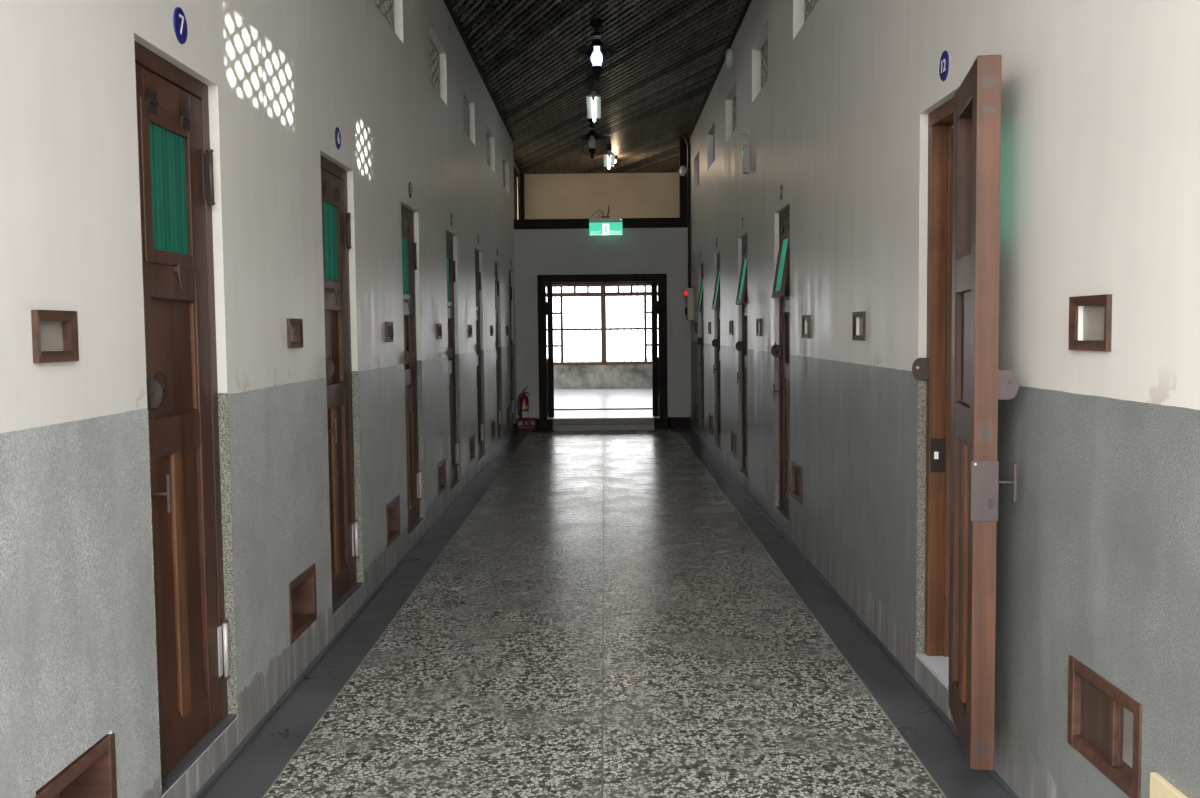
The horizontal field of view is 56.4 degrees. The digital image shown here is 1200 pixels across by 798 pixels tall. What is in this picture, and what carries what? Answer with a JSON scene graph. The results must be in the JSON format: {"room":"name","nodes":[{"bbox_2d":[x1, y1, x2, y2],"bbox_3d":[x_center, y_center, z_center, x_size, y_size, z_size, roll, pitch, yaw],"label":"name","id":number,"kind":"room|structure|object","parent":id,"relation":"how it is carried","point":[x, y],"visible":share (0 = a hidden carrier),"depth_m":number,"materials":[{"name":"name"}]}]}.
{"room":"prison interior","nodes":[
{"label":"prison interior","id":0,"kind":"room"},
{"bbox_2d":[0,0,516,797],"bbox_3d":[-1.409,-1.397,8.606,0.200,4.750,16.540,-1,4,0],"label":"wall","id":1,"kind":"structure","parent":0,"point":[78,643],"depth_m":4.06,"materials":[{"name":"white paint"}]},
{"bbox_2d":[31,310,78,362],"bbox_3d":[-1.328,-0.152,2.711,0.036,0.125,0.200,-1,4,0],"label":"window","id":2,"kind":"structure","parent":1,"relation":"in","point":[54,332],"depth_m":2.72,"materials":[{"name":"brown wood"}]},
{"bbox_2d":[34,733,116,797],"bbox_3d":[-1.378,1.042,2.816,0.146,0.260,0.420,-1,4,0],"label":"hatch","id":3,"kind":"object","parent":1,"relation":"in","point":[92,774],"visible":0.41,"depth_m":2.99,"materials":[{"name":"brown wood"}]},
{"bbox_2d":[173,7,186,43],"bbox_3d":[-1.328,-1.183,3.549,0.006,0.112,0.112,-1,4,0],"label":"number plate","id":4,"kind":"object","parent":1,"relation":"attached to","point":[179,19],"visible":1,"depth_m":3.54,"materials":[{"name":"blue metal"}]},
{"bbox_2d":[134,41,237,796],"bbox_3d":[-1.398,0.051,3.616,0.229,2.240,0.700,-1,4,0],"label":"door","id":5,"kind":"structure","parent":1,"relation":"in","point":[178,133],"depth_m":3.69,"materials":[{"name":"brown wood"}]},
{"bbox_2d":[286,318,302,347],"bbox_3d":[-1.319,-0.282,4.807,0.036,0.125,0.200,-1,4,0],"label":"window","id":6,"kind":"structure","parent":1,"relation":"in","point":[294,326],"depth_m":4.83,"materials":[{"name":"brown wood"}]},
{"bbox_2d":[289,563,316,644],"bbox_3d":[-1.370,0.892,4.910,0.146,0.260,0.420,-1,4,0],"label":"hatch","id":7,"kind":"object","parent":1,"relation":"in","point":[302,590],"visible":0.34,"depth_m":5.08,"materials":[{"name":"brown wood"}]},
{"bbox_2d":[335,127,340,149],"bbox_3d":[-1.319,-1.314,5.645,0.006,0.112,0.112,-1,4,0],"label":"number plate","id":8,"kind":"object","parent":1,"relation":"attached to","point":[337,131],"visible":1,"depth_m":5.63,"materials":[{"name":"blue metal"}]},
{"bbox_2d":[320,155,362,615],"bbox_3d":[-1.390,-0.080,5.712,0.229,2.240,0.700,-1,4,0],"label":"door","id":9,"kind":"structure","parent":1,"relation":"in","point":[337,184],"depth_m":5.87,"materials":[{"name":"wood"}]},
{"bbox_2d":[193,429,516,797],"bbox_3d":[-1.275,0.967,8.682,0.018,0.020,16.400,-1,4,0],"label":"baseboard","id":10,"kind":"structure","parent":1,"relation":"attached to","point":[270,713],"depth_m":4.96,"materials":[{"name":"grey concrete"}]},
{"bbox_2d":[375,0,394,31],"bbox_3d":[-1.411,-2.584,7.074,0.051,0.453,0.930,-1,4,0],"label":"window","id":11,"kind":"structure","parent":1,"relation":"in","point":[386,7],"depth_m":7.35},
{"bbox_2d":[385,322,392,341],"bbox_3d":[-1.311,-0.412,6.903,0.036,0.125,0.200,-1,4,0],"label":"window","id":12,"kind":"structure","parent":1,"relation":"in","point":[388,325],"depth_m":6.95,"materials":[{"name":"brown wood"}]},
{"bbox_2d":[386,495,400,547],"bbox_3d":[-1.361,0.761,7.006,0.146,0.260,0.420,-1,4,0],"label":"hatch","id":13,"kind":"object","parent":1,"relation":"in","point":[392,508],"visible":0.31,"depth_m":7.18,"materials":[{"name":"brown wood"}]},
{"bbox_2d":[408,182,411,197],"bbox_3d":[-1.311,-1.444,7.741,0.006,0.112,0.112,-1,4,0],"label":"number plate","id":14,"kind":"object","parent":1,"relation":"attached to","point":[409,186],"visible":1,"depth_m":7.73,"materials":[{"name":"blue ceramic"}]},
{"bbox_2d":[401,205,424,535],"bbox_3d":[-1.381,-0.210,7.808,0.229,2.240,0.700,-1,4,0],"label":"door","id":15,"kind":"structure","parent":1,"relation":"in","point":[410,266],"depth_m":8.02,"materials":[{"name":"wood"}]},
{"bbox_2d":[430,38,439,95],"bbox_3d":[-1.402,-2.714,9.170,0.051,0.453,0.930,-1,4,0],"label":"window","id":16,"kind":"structure","parent":1,"relation":"in","point":[434,54],"depth_m":9.39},
{"bbox_2d":[436,324,441,338],"bbox_3d":[-1.303,-0.543,8.999,0.036,0.125,0.200,-1,4,0],"label":"window","id":17,"kind":"structure","parent":1,"relation":"in","point":[438,326],"depth_m":9.07,"materials":[{"name":"brown wood"}]},
{"bbox_2d":[438,458,445,495],"bbox_3d":[-1.353,0.631,9.102,0.146,0.260,0.420,-1,4,0],"label":"hatch","id":18,"kind":"object","parent":1,"relation":"in","point":[442,464],"visible":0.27,"depth_m":9.27,"materials":[{"name":"brown wood"}]},
{"bbox_2d":[446,232,460,490],"bbox_3d":[-1.373,-0.340,9.904,0.229,2.240,0.700,-1,4,0],"label":"door","id":19,"kind":"structure","parent":1,"relation":"in","point":[451,241],"depth_m":10.15,"materials":[{"name":"wood"}]},
{"bbox_2d":[464,95,469,137],"bbox_3d":[-1.394,-2.845,11.266,0.051,0.453,0.930,-1,4,0],"label":"window","id":20,"kind":"structure","parent":1,"relation":"in","point":[466,103],"depth_m":11.55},
{"bbox_2d":[468,325,471,336],"bbox_3d":[-1.294,-0.673,11.095,0.036,0.125,0.200,-1,4,0],"label":"window","id":21,"kind":"structure","parent":1,"relation":"in","point":[469,326],"depth_m":11.11,"materials":[{"name":"brown wood"}]},
{"bbox_2d":[469,434,474,463],"bbox_3d":[-1.344,0.501,11.198,0.146,0.260,0.420,-1,4,0],"label":"hatch","id":22,"kind":"object","parent":1,"relation":"in","point":[472,438],"visible":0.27,"depth_m":11.37,"materials":[{"name":"brown wood"}]},
{"bbox_2d":[443,0,513,140],"bbox_3d":[-1.315,-3.327,8.415,0.030,0.035,16.400,-1,4,0],"label":"trim","id":23,"kind":"structure","parent":1,"relation":"attached to","point":[447,3],"depth_m":11.63,"materials":[{"name":"brown wood"}]},
{"bbox_2d":[475,250,485,461],"bbox_3d":[-1.364,-0.471,11.999,0.229,2.240,0.700,-1,4,0],"label":"door","id":24,"kind":"structure","parent":1,"relation":"in","point":[478,255],"depth_m":12.28,"materials":[{"name":"wood"}]},
{"bbox_2d":[486,132,489,165],"bbox_3d":[-1.385,-2.975,13.362,0.051,0.453,0.930,-1,4,0],"label":"window","id":25,"kind":"structure","parent":1,"relation":"in","point":[487,135],"depth_m":13.71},
{"bbox_2d":[490,325,492,335],"bbox_3d":[-1.286,-0.803,13.191,0.036,0.125,0.200,-1,4,0],"label":"window","id":26,"kind":"structure","parent":1,"relation":"in","point":[491,326],"depth_m":13.10,"materials":[{"name":"brown wood"}]},
{"bbox_2d":[491,418,494,442],"bbox_3d":[-1.336,0.370,13.294,0.146,0.260,0.420,-1,4,0],"label":"hatch","id":27,"kind":"object","parent":1,"relation":"in","point":[493,420],"visible":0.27,"depth_m":13.46,"materials":[{"name":"brown wood"}]},
{"bbox_2d":[494,261,502,441],"bbox_3d":[-1.356,-0.601,14.095,0.229,2.240,0.700,-1,4,0],"label":"door","id":28,"kind":"structure","parent":1,"relation":"in","point":[497,265],"depth_m":14.39,"materials":[{"name":"wood"}]},
{"bbox_2d":[503,160,504,187],"bbox_3d":[-1.377,-3.105,15.458,0.051,0.453,0.930,-1,4,0],"label":"window","id":29,"kind":"structure","parent":1,"relation":"in","point":[503,160],"depth_m":15.83,"materials":[{"name":"grey"}]},
{"bbox_2d":[507,406,509,426],"bbox_3d":[-1.327,0.240,15.390,0.146,0.260,0.420,-1,4,0],"label":"hatch","id":30,"kind":"object","parent":1,"relation":"in","point":[508,408],"visible":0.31,"depth_m":15.54,"materials":[{"name":"brown wood"}]},
{"bbox_2d":[509,271,514,426],"bbox_3d":[-1.347,-0.729,16.156,0.229,2.240,0.670,-1,4,0],"label":"door","id":31,"kind":"structure","parent":1,"relation":"in","point":[510,273],"depth_m":16.45,"materials":[{"name":"wood"}]},
{"bbox_2d":[514,146,519,191],"bbox_3d":[-1.479,-2.022,18.687,0.110,4.750,3.660,-1,4,0],"label":"wall","id":32,"kind":"structure","parent":0,"point":[515,166],"depth_m":19.78,"materials":[{"name":"grey paint"}]},
{"bbox_2d":[514,167,524,218],"bbox_3d":[-1.458,-3.381,18.622,0.160,1.170,3.580,-1,4,0],"label":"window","id":33,"kind":"structure","parent":32,"relation":"in","point":[519,197],"depth_m":19.83,"materials":[{"name":"black wood"}]},
{"bbox_2d":[466,0,727,148],"bbox_3d":[0.027,-3.195,12.877,9.200,1.880,25.500,-1,4,0],"label":"roof","id":34,"kind":"structure","parent":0,"point":[474,0],"depth_m":12.57,"materials":[{"name":"brown wood"}]},
{"bbox_2d":[449,0,746,173],"bbox_3d":[-0.011,-3.490,10.303,2.974,0.028,20.212,-1,4,0],"label":"ceiling","id":35,"kind":"structure","parent":0,"point":[636,151],"depth_m":12.40,"materials":[{"name":"brown wood"}]},
{"bbox_2d":[578,118,605,158],"bbox_3d":[-0.106,-3.490,15.013,0.376,0.555,0.376,-1,4,0],"label":"pendant lamp","id":36,"kind":"object","parent":35,"relation":"hanging from","point":[592,136],"visible":0.95,"depth_m":14.98,"materials":[{"name":"black metal"}]},
{"bbox_2d":[586,82,600,121],"bbox_3d":[-0.074,-3.559,13.480,0.170,0.207,1.350,-1,4,0],"label":"tube light","id":37,"kind":"object","parent":35,"relation":"attached to","point":[593,100],"visible":1,"depth_m":13.21,"materials":[{"name":"glass"}]},
{"bbox_2d":[577,20,616,81],"bbox_3d":[-0.029,-3.199,10.322,0.376,0.555,0.376,-1,4,0],"label":"pendant lamp","id":38,"kind":"object","parent":35,"relation":"hanging from","point":[596,49],"visible":1,"depth_m":10.29,"materials":[{"name":"black metal"}]},
{"bbox_2d":[604,144,614,169],"bbox_3d":[0.143,-3.811,17.647,0.170,0.207,1.300,-1,4,0],"label":"tube light","id":39,"kind":"object","parent":35,"relation":"attached to","point":[609,158],"visible":1,"depth_m":17.32,"materials":[{"name":"glass"}]},
{"bbox_2d":[521,150,679,218],"bbox_3d":[0.060,-3.404,20.498,2.980,2.250,0.140,-1,4,0],"label":"wall","id":40,"kind":"structure","parent":0,"point":[627,195],"depth_m":20.41,"materials":[{"name":"beige paint"}]},
{"bbox_2d":[514,227,690,428],"bbox_3d":[0.045,-1.047,16.837,2.625,3.000,0.140,-1,4,0],"label":"wall","id":41,"kind":"structure","parent":0,"point":[637,250],"depth_m":16.71,"materials":[{"name":"grey paint"}]},
{"bbox_2d":[514,217,687,228],"bbox_3d":[0.018,-2.616,16.735,2.605,0.145,0.190,-1,4,0],"label":"beam","id":42,"kind":"structure","parent":41,"relation":"on","point":[626,222],"depth_m":16.64,"materials":[{"name":"black wood"}]},
{"bbox_2d":[591,206,609,217],"bbox_3d":[0.005,-2.782,16.690,0.289,0.191,0.100,-1,4,0],"label":"router","id":43,"kind":"object","parent":42,"relation":"on","point":[607,216],"visible":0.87,"depth_m":16.68,"materials":[{"name":"black plastic"}]},
{"bbox_2d":[589,217,621,234],"bbox_3d":[0.086,-2.553,16.588,0.490,0.255,0.130,-1,4,0],"label":"exit sign","id":44,"kind":"object","parent":42,"relation":"attached to","point":[597,226],"visible":1,"depth_m":16.54,"materials":[{"name":"green plastic"}]},
{"bbox_2d":[679,137,689,217],"bbox_3d":[1.259,-3.292,16.673,0.150,1.185,0.100,-1,4,0],"label":"post","id":45,"kind":"object","parent":42,"relation":"on","point":[683,193],"visible":0.59,"depth_m":16.63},
{"bbox_2d":[680,165,686,175],"bbox_3d":[1.233,-3.379,16.584,0.080,0.160,0.160,-2,4,-21],"label":"speaker","id":46,"kind":"object","parent":45,"relation":"attached to","point":[683,170],"visible":1,"depth_m":16.54},
{"bbox_2d":[537,274,667,429],"bbox_3d":[0.042,-0.713,16.948,1.930,2.320,0.380,-1,4,0],"label":"door frame","id":47,"kind":"structure","parent":41,"relation":"in","point":[659,328],"depth_m":16.79,"materials":[{"name":"black wood"}]},
{"bbox_2d":[670,321,672,333],"bbox_3d":[1.070,-1.073,16.756,0.035,0.200,0.012,-1,4,0],"label":"switch plate","id":48,"kind":"object","parent":41,"relation":"attached to","point":[671,322],"visible":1,"depth_m":16.75,"materials":[{"name":"plastic"}]},
{"bbox_2d":[671,417,690,428],"bbox_3d":[1.213,0.358,16.840,0.300,0.170,0.020,-1,4,0],"label":"baseboard","id":49,"kind":"structure","parent":41,"relation":"attached to","point":[676,422],"depth_m":16.83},
{"bbox_2d":[554,364,651,388],"bbox_3d":[0.099,-1.804,25.216,8.000,3.130,0.160,-1,4,0],"label":"wall","id":50,"kind":"structure","parent":0,"point":[565,376],"depth_m":25.22,"materials":[{"name":"grey concrete"}]},
{"bbox_2d":[546,283,658,365],"bbox_3d":[0.081,-1.684,25.221,5.000,1.870,0.185,-1,4,0],"label":"window","id":51,"kind":"structure","parent":50,"relation":"in","point":[603,293],"depth_m":25.19,"materials":[{"name":"clear glass"}]},
{"bbox_2d":[202,428,1010,797],"bbox_3d":[0.029,0.993,8.678,2.625,0.061,16.400,-1,4,0],"label":"floor","id":52,"kind":"structure","parent":0,"point":[609,613],"depth_m":4.99,"materials":[{"name":"stone"}]},
{"bbox_2d":[517,418,536,431],"bbox_3d":[-1.083,0.385,16.639,0.280,0.190,0.204,-1,4,0],"label":"stand","id":53,"kind":"object","parent":52,"relation":"on","point":[523,425],"visible":1,"depth_m":16.54,"materials":[{"name":"red plastic"}]},
{"bbox_2d":[517,386,529,418],"bbox_3d":[-1.122,0.050,16.610,0.157,0.483,0.148,1,4,31],"label":"fire extinguisher","id":54,"kind":"object","parent":53,"relation":"on","point":[524,401],"visible":1,"depth_m":16.57,"materials":[{"name":"red paint"}]},
{"bbox_2d":[553,417,653,430],"bbox_3d":[0.052,0.376,16.726,1.510,0.174,0.200,-1,4,0],"label":"step","id":55,"kind":"structure","parent":52,"relation":"on","point":[638,423],"depth_m":16.66,"materials":[{"name":"grey concrete"}]},
{"bbox_2d":[547,388,670,427],"bbox_3d":[0.100,0.102,21.047,8.000,0.182,8.400,-1,4,0],"label":"floor","id":56,"kind":"structure","parent":0,"point":[620,409],"depth_m":20.14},
{"bbox_2d":[690,0,1199,797],"bbox_3d":[1.415,-1.426,8.592,0.200,4.750,16.540,-1,4,0],"label":"wall","id":57,"kind":"structure","parent":0,"point":[1098,545],"depth_m":3.48,"materials":[{"name":"white paint"}]},
{"bbox_2d":[682,134,690,287],"bbox_3d":[1.279,-2.717,16.322,0.069,2.211,0.361,0,4,16],"label":"conduit","id":58,"kind":"object","parent":57,"relation":"attached to","point":[683,135],"visible":0.88,"depth_m":16.46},
{"bbox_2d":[684,288,693,319],"bbox_3d":[1.284,-1.377,16.291,0.135,0.460,0.340,-1,4,0],"label":"fire alarm box","id":59,"kind":"object","parent":57,"relation":"attached to","point":[689,293],"visible":1,"depth_m":16.13,"materials":[{"name":"beige paint"}]},
{"bbox_2d":[695,402,697,420],"bbox_3d":[1.388,0.174,15.746,0.056,0.250,0.420,-1,4,0],"label":"hatch","id":60,"kind":"object","parent":57,"relation":"attached to","point":[696,403],"visible":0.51,"depth_m":15.81,"materials":[{"name":"brown wood"}]},
{"bbox_2d":[697,264,703,432],"bbox_3d":[1.429,-0.686,14.978,0.237,2.240,0.755,-1,4,0],"label":"door","id":61,"kind":"structure","parent":57,"relation":"in","point":[700,340],"depth_m":15.24,"materials":[{"name":"wood"}]},
{"bbox_2d":[709,412,712,434],"bbox_3d":[1.379,0.301,13.690,0.056,0.250,0.420,-1,4,0],"label":"hatch","id":62,"kind":"object","parent":57,"relation":"attached to","point":[710,414],"visible":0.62,"depth_m":13.73,"materials":[{"name":"brown wood"}]},
{"bbox_2d":[713,132,714,161],"bbox_3d":[1.422,-3.004,13.349,0.051,0.453,0.930,-1,4,0],"label":"window","id":63,"kind":"structure","parent":57,"relation":"in","point":[714,132],"depth_m":13.77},
{"bbox_2d":[712,253,720,450],"bbox_3d":[1.421,-0.554,12.862,0.237,2.240,0.755,-1,4,0],"label":"door","id":64,"kind":"structure","parent":57,"relation":"in","point":[716,298],"depth_m":13.11,"materials":[{"name":"wood"}]},
{"bbox_2d":[688,0,751,138],"bbox_3d":[1.279,-3.354,8.403,0.030,0.035,16.400,-1,4,0],"label":"trim","id":65,"kind":"structure","parent":57,"relation":"attached to","point":[747,4],"depth_m":11.86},
{"bbox_2d":[725,48,734,68],"bbox_3d":[1.264,-3.330,10.959,0.085,0.200,0.200,-1,4,0],"label":"wall light","id":66,"kind":"object","parent":57,"relation":"attached to","point":[730,53],"visible":1,"depth_m":10.88,"materials":[{"name":"grey paint"}]},
{"bbox_2d":[729,320,732,334],"bbox_3d":[1.340,-0.722,11.347,0.036,0.145,0.230,-1,4,0],"label":"window","id":67,"kind":"structure","parent":57,"relation":"in","point":[731,321],"depth_m":11.38,"materials":[{"name":"brown wood"}]},
{"bbox_2d":[731,430,735,457],"bbox_3d":[1.370,0.452,11.274,0.056,0.250,0.420,-1,4,0],"label":"hatch","id":68,"kind":"object","parent":57,"relation":"attached to","point":[733,434],"visible":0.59,"depth_m":11.36,"materials":[{"name":"brown wood"}]},
{"bbox_2d":[733,95,735,130],"bbox_3d":[1.413,-2.874,11.253,0.051,0.453,0.930,-1,4,0],"label":"window","id":69,"kind":"structure","parent":57,"relation":"in","point":[734,98],"depth_m":11.62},
{"bbox_2d":[735,235,747,478],"bbox_3d":[1.411,-0.406,10.487,0.237,2.240,0.755,-1,4,0],"label":"door","id":70,"kind":"structure","parent":57,"relation":"in","point":[741,345],"depth_m":10.71,"materials":[{"name":"wood"}]},
{"bbox_2d":[740,119,749,146],"bbox_3d":[1.267,-2.327,9.819,0.090,0.240,0.024,-1,4,0],"label":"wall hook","id":71,"kind":"object","parent":57,"relation":"attached to","point":[747,132],"visible":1,"depth_m":9.81,"materials":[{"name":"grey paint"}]},
{"bbox_2d":[742,145,749,173],"bbox_3d":[1.288,-2.112,9.895,0.054,0.240,0.145,-1,4,0],"label":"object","id":72,"kind":"object","parent":57,"relation":"attached to","point":[746,149],"visible":1,"depth_m":9.82,"materials":[{"name":"plastic"}]},
{"bbox_2d":[756,318,761,335],"bbox_3d":[1.331,-0.596,9.311,0.036,0.145,0.230,-1,4,0],"label":"window","id":73,"kind":"structure","parent":57,"relation":"in","point":[760,319],"depth_m":9.26,"materials":[{"name":"brown wood"}]},
{"bbox_2d":[761,38,767,88],"bbox_3d":[1.405,-2.744,9.157,0.051,0.453,0.930,-1,4,0],"label":"window","id":74,"kind":"structure","parent":57,"relation":"in","point":[764,50],"depth_m":9.45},
{"bbox_2d":[771,206,789,522],"bbox_3d":[1.402,-0.264,8.191,0.237,2.240,0.755,-1,4,0],"label":"door","id":75,"kind":"structure","parent":57,"relation":"in","point":[780,350],"depth_m":8.36,"materials":[{"name":"brown wood"}]},
{"bbox_2d":[780,185,782,199],"bbox_3d":[1.309,-1.495,8.108,0.006,0.112,0.112,-1,4,0],"label":"number plate","id":76,"kind":"object","parent":57,"relation":"attached to","point":[781,190],"visible":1,"depth_m":8.08,"materials":[{"name":"blue ceramic"}]},
{"bbox_2d":[791,460,801,504],"bbox_3d":[1.353,0.562,7.574,0.056,0.250,0.420,-1,4,0],"label":"hatch","id":77,"kind":"object","parent":57,"relation":"attached to","point":[796,470],"visible":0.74,"depth_m":7.64,"materials":[{"name":"brown wood"}]},
{"bbox_2d":[802,315,810,337],"bbox_3d":[1.323,-0.460,7.125,0.036,0.145,0.230,-1,4,0],"label":"window","id":78,"kind":"structure","parent":57,"relation":"in","point":[804,317],"depth_m":7.13,"materials":[{"name":"brown wood"}]},
{"bbox_2d":[804,0,818,22],"bbox_3d":[1.396,-2.613,7.061,0.051,0.453,0.930,-1,4,0],"label":"window","id":79,"kind":"structure","parent":57,"relation":"in","point":[809,5],"depth_m":7.41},
{"bbox_2d":[690,427,1018,797],"bbox_3d":[1.333,0.942,8.670,0.016,0.016,16.400,-1,4,0],"label":"baseboard","id":80,"kind":"structure","parent":57,"relation":"attached to","point":[1002,783],"depth_m":5.26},
{"bbox_2d":[852,311,865,340],"bbox_3d":[1.317,-0.368,5.648,0.036,0.145,0.230,-1,4,0],"label":"window","id":81,"kind":"structure","parent":57,"relation":"in","point":[862,314],"depth_m":5.66,"materials":[{"name":"brown wood"}]},
{"bbox_2d":[939,51,948,81],"bbox_3d":[1.294,-1.253,4.215,0.006,0.112,0.112,-1,4,0],"label":"number plate","id":82,"kind":"object","parent":57,"relation":"attached to","point":[944,61],"visible":1,"depth_m":4.20,"materials":[{"name":"blue metal"}]},
{"bbox_2d":[912,54,1018,770],"bbox_3d":[1.351,-0.003,3.997,0.322,2.240,1.280,0,4,9],"label":"door","id":83,"kind":"structure","parent":57,"relation":"in","point":[960,384],"depth_m":3.80,"materials":[{"name":"orange wood"}]},
{"bbox_2d":[1068,294,1111,350],"bbox_3d":[1.306,-0.201,2.963,0.036,0.145,0.230,-1,4,0],"label":"window","id":84,"kind":"structure","parent":57,"relation":"in","point":[1097,309],"depth_m":2.97,"materials":[{"name":"brown wood"}]},
{"bbox_2d":[1067,655,1141,797],"bbox_3d":[1.335,0.851,2.923,0.056,0.250,0.420,-1,4,0],"label":"hatch","id":85,"kind":"object","parent":57,"relation":"attached to","point":[1096,706],"visible":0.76,"depth_m":2.94,"materials":[{"name":"brown wood"}]},
{"bbox_2d":[1150,772,1187,797],"bbox_3d":[1.304,1.042,2.479,0.018,0.305,0.340,-1,4,0],"label":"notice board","id":86,"kind":"object","parent":57,"relation":"attached to","point":[1160,787],"visible":1,"depth_m":2.59,"materials":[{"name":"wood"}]},
{"label":"outside","id":87,"kind":"structure","parent":0,"visible":0},
{"bbox_2d":[554,358,650,361],"bbox_3d":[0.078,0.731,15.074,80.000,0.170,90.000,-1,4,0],"label":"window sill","id":88,"kind":"structure","parent":87,"point":[642,359],"depth_m":57.33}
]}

